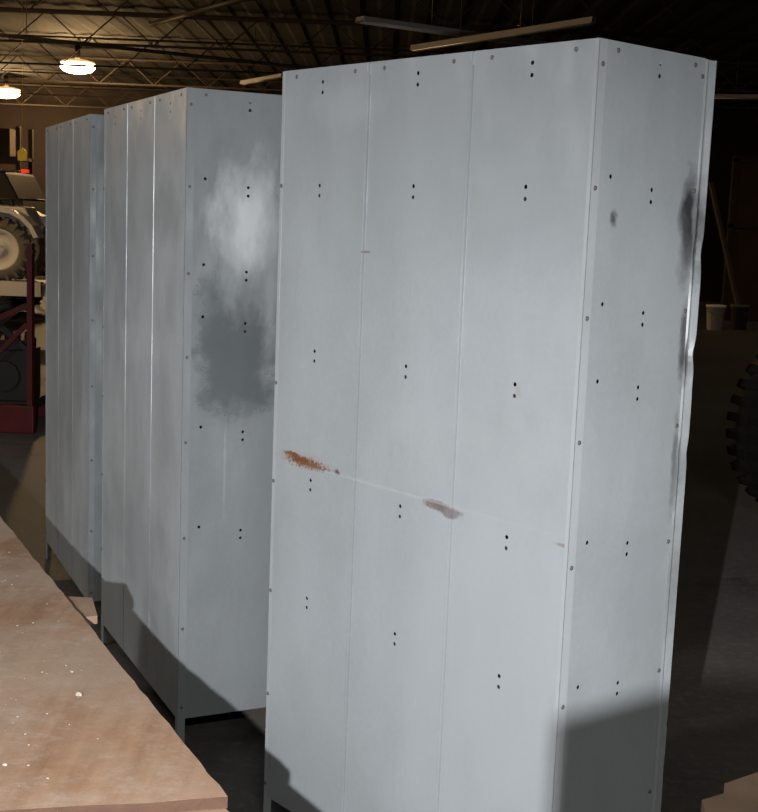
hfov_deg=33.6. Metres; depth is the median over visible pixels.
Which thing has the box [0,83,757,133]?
joist
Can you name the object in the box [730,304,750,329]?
bucket
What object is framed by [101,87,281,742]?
metal cabinet
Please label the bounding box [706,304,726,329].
bucket
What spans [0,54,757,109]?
joist
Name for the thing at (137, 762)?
work table
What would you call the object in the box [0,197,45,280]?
vehicle
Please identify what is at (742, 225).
door
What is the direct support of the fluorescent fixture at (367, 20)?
hanging from the ceiling
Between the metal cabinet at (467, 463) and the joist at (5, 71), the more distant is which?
the joist at (5, 71)
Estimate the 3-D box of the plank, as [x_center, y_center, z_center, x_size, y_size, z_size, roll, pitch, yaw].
[6.744,-2.945,24.343,0.120,2.754,1.000,-5,11,-42]
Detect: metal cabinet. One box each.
[45,114,103,601]
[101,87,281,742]
[263,38,716,811]
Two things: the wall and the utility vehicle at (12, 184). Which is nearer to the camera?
the utility vehicle at (12, 184)
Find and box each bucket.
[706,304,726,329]
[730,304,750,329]
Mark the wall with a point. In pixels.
(724, 146)
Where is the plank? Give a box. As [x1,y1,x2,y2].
[708,182,739,303]
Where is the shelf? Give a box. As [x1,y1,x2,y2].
[0,156,33,163]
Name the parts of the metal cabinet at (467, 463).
corner post, panel, panel, shelf, shelf, shelf, shelf, panel, corner post, panel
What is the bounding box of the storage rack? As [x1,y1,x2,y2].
[0,126,33,175]
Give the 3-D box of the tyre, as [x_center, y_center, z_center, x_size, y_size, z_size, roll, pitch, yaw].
[2.747,0.135,7.686,1.176,1.176,0.416,-1,9,-20]
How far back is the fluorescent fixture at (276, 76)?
20.37 m
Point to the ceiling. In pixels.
(699, 16)
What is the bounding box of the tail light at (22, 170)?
[21,169,28,172]
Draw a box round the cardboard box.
[0,128,15,155]
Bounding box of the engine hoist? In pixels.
[0,243,45,433]
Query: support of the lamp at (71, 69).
hanging from the ceiling
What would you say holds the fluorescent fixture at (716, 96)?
hanging from the ceiling
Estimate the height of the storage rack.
3.200 m
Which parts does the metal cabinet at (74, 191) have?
corner post, panel, panel, panel, corner post, panel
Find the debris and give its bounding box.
[1,552,98,785]
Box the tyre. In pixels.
[726,354,757,501]
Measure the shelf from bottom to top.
0.140 m
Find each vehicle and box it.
[0,169,45,313]
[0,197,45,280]
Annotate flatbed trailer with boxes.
[0,276,45,296]
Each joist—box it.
[0,0,757,40]
[0,7,757,70]
[0,34,757,92]
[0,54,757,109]
[0,70,757,122]
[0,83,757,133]
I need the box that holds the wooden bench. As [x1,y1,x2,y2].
[701,772,757,811]
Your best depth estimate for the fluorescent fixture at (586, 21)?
12.26 m
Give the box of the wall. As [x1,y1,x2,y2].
[0,86,757,301]
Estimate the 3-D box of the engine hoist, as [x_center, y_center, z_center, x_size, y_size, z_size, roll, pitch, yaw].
[-3.399,-0.605,10.139,1.460,1.480,0.900,2,8,0]
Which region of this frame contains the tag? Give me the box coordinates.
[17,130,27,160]
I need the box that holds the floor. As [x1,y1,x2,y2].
[0,296,757,811]
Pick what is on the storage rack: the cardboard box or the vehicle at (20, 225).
the cardboard box
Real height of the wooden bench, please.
0.900 m
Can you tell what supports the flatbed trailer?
on the floor
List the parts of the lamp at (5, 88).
bulb, lamp shade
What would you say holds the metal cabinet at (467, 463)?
on the floor
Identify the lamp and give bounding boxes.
[0,75,20,98]
[60,45,95,73]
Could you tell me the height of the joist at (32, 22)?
0.510 m
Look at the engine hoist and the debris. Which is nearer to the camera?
the debris
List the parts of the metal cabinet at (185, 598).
corner post, panel, panel, panel, corner post, panel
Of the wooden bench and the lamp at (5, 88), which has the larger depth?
the lamp at (5, 88)
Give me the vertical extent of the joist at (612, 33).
0.510 m
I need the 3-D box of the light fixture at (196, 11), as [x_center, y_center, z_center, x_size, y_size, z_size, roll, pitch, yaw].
[-2.016,-4.802,13.912,0.057,0.890,2.524,-3,10,-33]
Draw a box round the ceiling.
[0,0,757,114]
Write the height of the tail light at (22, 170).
0.050 m
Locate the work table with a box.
[0,516,228,811]
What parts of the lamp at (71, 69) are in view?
bulb, lamp shade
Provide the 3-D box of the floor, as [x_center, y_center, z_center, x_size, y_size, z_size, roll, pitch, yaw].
[-0.984,-0.441,15.101,26.000,0.100,38.000,2,8,0]
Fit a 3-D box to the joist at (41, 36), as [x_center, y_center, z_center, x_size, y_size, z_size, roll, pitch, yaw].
[-0.763,-6.135,22.351,25.800,0.510,0.080,2,8,0]
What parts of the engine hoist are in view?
post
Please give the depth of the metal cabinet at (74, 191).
5.47 m
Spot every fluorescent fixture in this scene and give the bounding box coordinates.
[240,26,282,84]
[355,0,552,45]
[410,0,595,51]
[714,41,757,98]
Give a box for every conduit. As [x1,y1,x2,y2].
[0,0,318,68]
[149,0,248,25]
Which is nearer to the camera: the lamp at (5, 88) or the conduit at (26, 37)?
the conduit at (26, 37)
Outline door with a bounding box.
[721,155,757,321]

